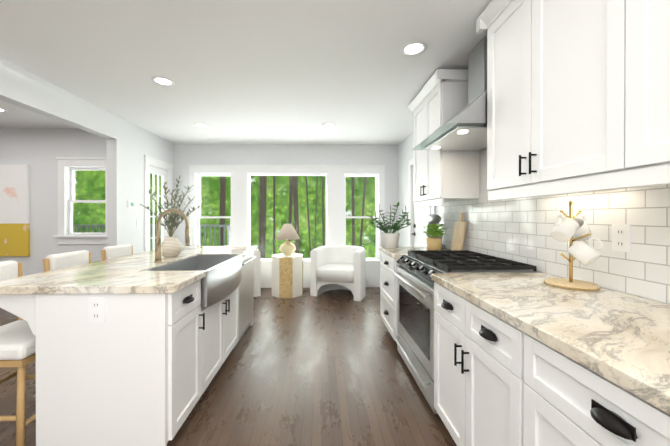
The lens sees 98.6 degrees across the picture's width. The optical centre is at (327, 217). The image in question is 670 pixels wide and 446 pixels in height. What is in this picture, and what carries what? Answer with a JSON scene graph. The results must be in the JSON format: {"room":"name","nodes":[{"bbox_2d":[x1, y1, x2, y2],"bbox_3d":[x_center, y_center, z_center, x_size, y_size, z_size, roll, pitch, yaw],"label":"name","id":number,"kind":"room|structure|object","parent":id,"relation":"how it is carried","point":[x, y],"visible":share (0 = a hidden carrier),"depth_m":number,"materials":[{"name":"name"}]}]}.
{"room":"kitchen","nodes":[
{"label":"kitchen","id":0,"kind":"room"},
{"bbox_2d":[0,128,106,275],"bbox_3d":[-4.924,-0.030,4.236,4.220,2.550,0.120,0,0,-1],"label":"wall","id":1,"kind":"structure","parent":0,"point":[38,150],"depth_m":4.19,"materials":[{"name":"white paint"}]},
{"bbox_2d":[0,165,29,255],"bbox_3d":[-4.777,-0.104,4.158,0.910,1.320,0.038,0,0,-1],"label":"picture","id":2,"kind":"object","parent":1,"relation":"attached to","point":[14,210],"visible":1,"depth_m":4.15},
{"bbox_2d":[53,157,106,243],"bbox_3d":[-3.523,-0.245,4.235,0.840,1.260,0.175,0,0,-1],"label":"dining room window","id":3,"kind":"structure","parent":1,"relation":"in","point":[70,214],"depth_m":4.19,"materials":[{"name":"white wood"}]},
{"bbox_2d":[0,58,172,253],"bbox_3d":[-2.673,-0.018,0.752,0.120,2.550,8.650,0,0,-1],"label":"wall","id":4,"kind":"structure","parent":0,"point":[130,146],"depth_m":3.67,"materials":[{"name":"white paint"}]},
{"bbox_2d":[127,201,133,207],"bbox_3d":[-2.675,-0.184,3.922,0.022,0.090,0.110,0,0,-1],"label":"thermostat","id":5,"kind":"object","parent":4,"relation":"attached to","point":[130,204],"visible":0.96,"depth_m":3.90,"materials":[{"name":"white plastic"}]},
{"bbox_2d":[136,219,139,226],"bbox_3d":[-2.685,0.078,4.096,0.010,0.115,0.075,0,0,-1],"label":"light switch","id":6,"kind":"object","parent":4,"relation":"attached to","point":[137,222],"visible":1,"depth_m":4.08,"materials":[{"name":"white plastic"}]},
{"bbox_2d":[149,166,166,250],"bbox_3d":[-2.757,0.215,4.637,0.040,2.034,0.592,0,0,-1],"label":"glass door","id":7,"kind":"structure","parent":4,"relation":"in","point":[154,171],"depth_m":4.69,"materials":[{"name":"white"}]},
{"bbox_2d":[144,155,173,251],"bbox_3d":[-2.748,0.161,4.637,0.148,2.167,0.814,0,0,-1],"label":"door frame","id":8,"kind":"structure","parent":4,"relation":"attached to","point":[156,163],"depth_m":4.31,"materials":[{"name":"white wood"}]},
{"bbox_2d":[0,287,456,445],"bbox_3d":[-2.656,1.296,0.907,8.600,0.080,8.950,0,0,-1],"label":"floor","id":9,"kind":"structure","parent":0,"point":[328,368],"depth_m":2.11,"materials":[{"name":"brown wood"}]},
{"bbox_2d":[0,260,35,445],"bbox_3d":[-1.722,0.757,1.612,0.452,0.997,0.442,0,0,-1],"label":"stool","id":10,"kind":"object","parent":9,"relation":"on","point":[17,345],"visible":0.54,"depth_m":1.44,"materials":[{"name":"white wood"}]},
{"bbox_2d":[0,260,35,359],"bbox_3d":[-1.722,0.481,1.611,0.440,0.445,0.410,0,0,-1],"label":"cushion","id":11,"kind":"object","parent":10,"relation":"on","point":[17,340],"depth_m":1.53,"materials":[{"name":"white fabric"}]},
{"bbox_2d":[42,250,91,271],"bbox_3d":[-1.735,0.756,2.152,0.452,0.997,0.442,0,0,-1],"label":"stool","id":12,"kind":"object","parent":9,"relation":"on","point":[61,260],"visible":0.15,"depth_m":2.09,"materials":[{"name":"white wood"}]},
{"bbox_2d":[101,244,132,259],"bbox_3d":[-1.747,0.754,2.672,0.452,0.997,0.442,0,0,-1],"label":"stool","id":13,"kind":"object","parent":9,"relation":"on","point":[111,252],"visible":0.17,"depth_m":2.60,"materials":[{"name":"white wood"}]},
{"bbox_2d":[0,249,256,445],"bbox_3d":[-1.262,0.814,2.399,0.956,0.875,1.928,0,0,-1],"label":"kitchen island","id":14,"kind":"object","parent":9,"relation":"on","point":[134,349],"depth_m":1.45,"materials":[{"name":"white wood"}]},
{"bbox_2d":[88,297,104,322],"bbox_3d":[-1.153,0.462,1.440,0.080,0.125,0.008,0,0,-1],"label":"outlet","id":15,"kind":"object","parent":14,"relation":"attached to","point":[96,305],"depth_m":1.44,"materials":[{"name":"white plastic"}]},
{"bbox_2d":[0,245,256,292],"bbox_3d":[-1.290,0.357,2.404,1.000,0.039,1.955,0,0,-1],"label":"island countertop","id":16,"kind":"structure","parent":14,"relation":"on","point":[150,272],"depth_m":1.75,"materials":[{"name":"beige stone"}]},
{"bbox_2d":[140,175,201,256],"bbox_3d":[-1.326,-0.025,2.482,0.461,0.723,0.420,0,0,-1],"label":"plant","id":17,"kind":"object","parent":16,"relation":"on","point":[171,244],"visible":0.9,"depth_m":2.47,"materials":[{"name":"green plant"}]},
{"bbox_2d":[154,209,189,262],"bbox_3d":[-1.185,0.135,2.165,0.269,0.408,0.135,0,0,-1],"label":"faucet","id":18,"kind":"object","parent":16,"relation":"on","point":[158,248],"depth_m":2.19,"materials":[{"name":"gold metal"}]},
{"bbox_2d":[145,254,241,308],"bbox_3d":[-0.979,0.470,2.273,0.447,0.253,0.840,0,0,-1],"label":"sink","id":19,"kind":"object","parent":16,"relation":"in","point":[223,272],"depth_m":2.22,"materials":[{"name":"silver metal"}]},
{"bbox_2d":[232,252,255,349],"bbox_3d":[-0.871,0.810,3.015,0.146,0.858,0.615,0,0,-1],"label":"dishwasher","id":20,"kind":"object","parent":14,"relation":"in","point":[245,300],"depth_m":2.97,"materials":[{"name":"silver metal"}]},
{"bbox_2d":[232,245,260,296],"bbox_3d":[-1.505,0.864,4.648,0.892,0.760,0.818,0,0,-1],"label":"barrel chair","id":21,"kind":"object","parent":9,"relation":"on","point":[257,275],"visible":0.08,"depth_m":4.55,"materials":[{"name":"white fabric"}]},
{"bbox_2d":[272,253,302,297],"bbox_3d":[-0.643,0.927,4.698,0.490,0.633,0.490,0,0,-1],"label":"side table","id":22,"kind":"object","parent":9,"relation":"on","point":[287,276],"visible":0.96,"depth_m":4.48,"materials":[{"name":"white paint"}]},
{"bbox_2d":[275,224,299,255],"bbox_3d":[-0.643,0.354,4.696,0.410,0.512,0.410,0,0,-1],"label":"table lamp","id":23,"kind":"object","parent":22,"relation":"on","point":[287,232],"visible":1,"depth_m":4.59,"materials":[{"name":"beige ceramic"}]},
{"bbox_2d":[310,245,365,300],"bbox_3d":[0.175,0.864,4.687,0.892,0.760,0.818,0,0,-1],"label":"barrel chair","id":24,"kind":"object","parent":9,"relation":"on","point":[335,267],"visible":1,"depth_m":4.56,"materials":[{"name":"white fabric"}]},
{"bbox_2d":[380,250,474,340],"bbox_3d":[0.970,0.812,2.996,0.707,0.874,0.677,0,0,-1],"label":"base cabinet","id":25,"kind":"object","parent":9,"relation":"on","point":[388,281],"depth_m":2.90,"materials":[{"name":"white wood"}]},
{"bbox_2d":[379,246,446,257],"bbox_3d":[0.961,0.355,3.007,0.709,0.040,0.703,0,0,-1],"label":"countertop","id":26,"kind":"structure","parent":25,"relation":"on","point":[400,250],"depth_m":3.04,"materials":[{"name":"beige stone"}]},
{"bbox_2d":[369,202,410,247],"bbox_3d":[0.693,0.083,3.217,0.473,0.502,0.465,0,0,-1],"label":"plant","id":27,"kind":"object","parent":26,"relation":"on","point":[389,239],"visible":1,"depth_m":3.13,"materials":[{"name":"green plant"}]},
{"bbox_2d":[422,214,444,247],"bbox_3d":[1.201,0.145,3.233,0.180,0.378,0.259,0,0,-1],"label":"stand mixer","id":28,"kind":"object","parent":26,"relation":"on","point":[434,219],"visible":0.29,"depth_m":3.17,"materials":[{"name":"silver metal"}]},
{"bbox_2d":[423,223,446,249],"bbox_3d":[1.084,0.192,2.918,0.248,0.285,0.250,0,0,-1],"label":"basil plant","id":29,"kind":"object","parent":26,"relation":"on","point":[433,242],"visible":0.98,"depth_m":2.86,"materials":[{"name":"green plant"}]},
{"bbox_2d":[451,213,466,249],"bbox_3d":[1.276,0.143,2.784,0.074,0.384,0.200,0,0,-1],"label":"cutting board","id":30,"kind":"object","parent":26,"relation":"on","point":[458,234],"visible":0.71,"depth_m":2.76,"materials":[{"name":"brown wood"}]},
{"bbox_2d":[431,278,502,445],"bbox_3d":[1.007,0.818,1.381,0.707,0.874,0.782,0,0,-1],"label":"base cabinet","id":31,"kind":"object","parent":9,"relation":"on","point":[468,336],"depth_m":1.33,"materials":[{"name":"white wood"}]},
{"bbox_2d":[393,250,542,417],"bbox_3d":[0.962,0.776,2.214,0.726,0.952,0.880,0,0,-1],"label":"range","id":32,"kind":"object","parent":9,"relation":"on","point":[414,339],"visible":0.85,"depth_m":2.05,"materials":[{"name":"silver metal"}]},
{"bbox_2d":[503,318,669,445],"bbox_3d":[1.023,0.820,0.685,0.707,0.874,0.735,0,0,-1],"label":"base cabinet","id":33,"kind":"object","parent":9,"relation":"on","point":[527,359],"depth_m":0.81,"materials":[{"name":"white wood"}]},
{"bbox_2d":[431,274,669,409],"bbox_3d":[1.016,0.363,0.592,0.709,0.040,2.357,0,0,-1],"label":"countertop","id":34,"kind":"structure","parent":33,"relation":"on","point":[625,336],"depth_m":0.96,"materials":[{"name":"beige stone"}]},
{"bbox_2d":[544,201,602,290],"bbox_3d":[1.218,0.127,1.431,0.242,0.426,0.229,0,0,-1],"label":"mug tree","id":35,"kind":"object","parent":34,"relation":"on","point":[570,228],"visible":1,"depth_m":1.39,"materials":[{"name":"white ceramic"}]},
{"bbox_2d":[550,214,578,241],"bbox_3d":[1.163,0.051,1.419,0.131,0.137,0.104,0,0,-1],"label":"mug","id":36,"kind":"object","parent":35,"relation":"on","point":[564,230],"depth_m":1.39,"materials":[{"name":"white ceramic"}]},
{"bbox_2d":[573,214,591,240],"bbox_3d":[1.273,0.051,1.456,0.131,0.137,0.104,0,0,-1],"label":"mug","id":37,"kind":"object","parent":35,"relation":"on","point":[582,229],"depth_m":1.43,"materials":[{"name":"white ceramic"}]},
{"bbox_2d":[567,237,602,265],"bbox_3d":[1.236,0.161,1.383,0.104,0.137,0.131,0,0,-1],"label":"mug","id":38,"kind":"object","parent":35,"relation":"on","point":[583,251],"depth_m":1.37,"materials":[{"name":"white ceramic"}]},
{"bbox_2d":[0,0,491,144],"bbox_3d":[-2.656,-1.309,0.898,8.600,0.030,8.950,0,0,-1],"label":"ceiling","id":39,"kind":"structure","parent":0,"point":[269,71],"depth_m":2.38,"materials":[{"name":"white paint"}]},
{"bbox_2d":[151,76,174,85],"bbox_3d":[-1.558,-1.296,2.739,0.196,0.006,0.196,0,0,-1],"label":"recessed light","id":40,"kind":"object","parent":39,"relation":"in","point":[162,81],"visible":1,"depth_m":2.74,"materials":[{"name":"white plastic"}]},
{"bbox_2d":[193,123,207,127],"bbox_3d":[-1.779,-1.301,4.054,0.196,0.006,0.196,0,0,-1],"label":"recessed light","id":41,"kind":"object","parent":39,"relation":"in","point":[201,125],"visible":1,"depth_m":4.06,"materials":[{"name":"white plastic"}]},
{"bbox_2d":[322,123,335,127],"bbox_3d":[0.027,-1.301,4.046,0.196,0.006,0.196,0,0,-1],"label":"recessed light","id":42,"kind":"object","parent":39,"relation":"in","point":[328,125],"visible":0.92,"depth_m":4.05,"materials":[{"name":"white plastic"}]},
{"bbox_2d":[401,41,426,55],"bbox_3d":[0.664,-1.295,2.210,0.196,0.006,0.196,0,0,-1],"label":"recessed light","id":43,"kind":"object","parent":39,"relation":"in","point":[414,48],"visible":1,"depth_m":2.20,"materials":[{"name":"white plastic"}]},
{"bbox_2d":[173,144,397,245],"bbox_3d":[-0.780,-0.033,5.197,4.110,2.550,0.150,0,0,-1],"label":"wall","id":44,"kind":"structure","parent":0,"point":[185,156],"depth_m":5.12,"materials":[{"name":"white paint"}]},
{"bbox_2d":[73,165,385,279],"bbox_3d":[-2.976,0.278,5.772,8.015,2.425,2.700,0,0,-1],"label":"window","id":45,"kind":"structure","parent":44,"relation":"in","point":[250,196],"depth_m":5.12,"materials":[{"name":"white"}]},
{"bbox_2d":[197,174,230,245],"bbox_3d":[-2.016,-0.013,5.196,0.613,1.544,0.085,0,0,-1],"label":"window","id":46,"kind":"structure","parent":45,"relation":"attached to","point":[199,216],"depth_m":5.19,"materials":[{"name":"white wood"}]},
{"bbox_2d":[344,175,377,259],"bbox_3d":[0.615,-0.013,5.257,0.614,1.544,0.085,0,0,-1],"label":"window","id":47,"kind":"structure","parent":45,"relation":"attached to","point":[375,202],"depth_m":5.25,"materials":[{"name":"white"}]},
{"bbox_2d":[261,279,379,287],"bbox_3d":[-0.718,1.173,5.120,3.990,0.140,0.015,0,0,-1],"label":"baseboard","id":48,"kind":"structure","parent":44,"relation":"attached to","point":[306,283],"depth_m":5.12,"materials":[{"name":"white wood"}]},
{"bbox_2d":[398,81,668,303],"bbox_3d":[1.435,-0.019,0.922,0.120,2.550,8.800,0,0,-1],"label":"wall","id":49,"kind":"structure","parent":0,"point":[405,150],"depth_m":4.67,"materials":[{"name":"white paint"}]},
{"bbox_2d":[409,158,434,245],"bbox_3d":[1.349,0.179,4.002,0.149,2.135,1.010,0,0,-1],"label":"door frame","id":50,"kind":"structure","parent":49,"relation":"attached to","point":[418,217],"depth_m":4.28,"materials":[{"name":"white wood"}]},
{"bbox_2d":[412,69,479,203],"bbox_3d":[1.153,-0.723,2.884,0.347,1.104,0.740,0,0,-1],"label":"upper cabinet","id":51,"kind":"object","parent":49,"relation":"attached to","point":[439,176],"depth_m":2.52,"materials":[{"name":"white wood"}]},
{"bbox_2d":[413,36,486,150],"bbox_3d":[1.044,-0.934,2.160,0.596,0.721,0.688,0,0,-1],"label":"range hood","id":52,"kind":"object","parent":49,"relation":"attached to","point":[464,128],"visible":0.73,"depth_m":2.08,"materials":[{"name":"silver metal"}]},
{"bbox_2d":[484,0,579,191],"bbox_3d":[1.182,-0.718,1.593,0.347,1.104,0.443,0,0,-1],"label":"upper cabinet","id":53,"kind":"object","parent":49,"relation":"attached to","point":[500,20],"depth_m":1.67,"materials":[{"name":"white wood"}]},
{"bbox_2d":[439,184,669,303],"bbox_3d":[1.360,0.083,1.396,0.008,0.516,3.950,0,0,-1],"label":"tile backsplash","id":54,"kind":"structure","parent":49,"relation":"attached to","point":[518,229],"depth_m":1.49,"materials":[{"name":"white tile"}]},
{"bbox_2d":[612,224,630,251],"bbox_3d":[1.353,0.092,1.326,0.008,0.125,0.080,0,0,-1],"label":"outlet","id":55,"kind":"object","parent":54,"relation":"attached to","point":[621,237],"visible":1,"depth_m":1.32,"materials":[{"name":"white plastic"}]},
{"bbox_2d":[516,0,669,187],"bbox_3d":[1.191,-0.717,1.214,0.347,1.104,0.565,0,0,-1],"label":"upper cabinet","id":56,"kind":"object","parent":49,"relation":"attached to","point":[578,96],"depth_m":1.27,"materials":[{"name":"white wood"}]},
{"bbox_2d":[600,0,669,175],"bbox_3d":[1.206,-0.715,0.554,0.347,1.104,1.005,0,0,-1],"label":"upper cabinet","id":57,"kind":"object","parent":49,"relation":"attached to","point":[635,34],"depth_m":0.96,"materials":[{"name":"white wood"}]},
{"label":"outside","id":58,"kind":"structure","parent":0,"visible":0},
{"bbox_2d":[73,170,375,257],"bbox_3d":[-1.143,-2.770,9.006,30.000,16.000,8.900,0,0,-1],"label":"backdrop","id":59,"kind":"structure","parent":58,"point":[84,175],"depth_m":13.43,"materials":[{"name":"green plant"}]},
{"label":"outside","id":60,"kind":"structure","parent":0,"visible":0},
{"bbox_2d":[219,176,225,245],"bbox_3d":[-3.218,-2.270,8.923,0.448,15.003,0.199,0,0,-7],"label":"trunk","id":61,"kind":"object","parent":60,"point":[222,178],"depth_m":8.84,"materials":[{"name":"brown plant"}]},
{"bbox_2d":[258,176,275,257],"bbox_3d":[-1.882,-2.271,9.474,0.866,15.003,0.219,0,0,-7],"label":"trunk","id":62,"kind":"object","parent":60,"point":[262,193],"depth_m":9.38,"materials":[{"name":"brown plant"}]},
{"bbox_2d":[288,176,307,253],"bbox_3d":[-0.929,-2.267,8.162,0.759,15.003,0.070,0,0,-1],"label":"trunk","id":63,"kind":"object","parent":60,"point":[293,202],"depth_m":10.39,"materials":[{"name":"brown plant"}]},
{"bbox_2d":[308,176,317,252],"bbox_3d":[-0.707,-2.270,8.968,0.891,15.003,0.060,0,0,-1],"label":"trunk","id":64,"kind":"object","parent":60,"point":[317,176],"depth_m":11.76,"materials":[{"name":"brown plant"}]},
{"bbox_2d":[321,176,324,245],"bbox_3d":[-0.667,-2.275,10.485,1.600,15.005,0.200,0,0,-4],"label":"trunk","id":65,"kind":"object","parent":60,"point":[323,231],"depth_m":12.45,"materials":[{"name":"brown plant"}]},
{"bbox_2d":[351,177,366,246],"bbox_3d":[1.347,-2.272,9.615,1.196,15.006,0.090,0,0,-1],"label":"trunk","id":66,"kind":"object","parent":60,"point":[352,178],"depth_m":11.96,"materials":[{"name":"brown plant"}]}
]}

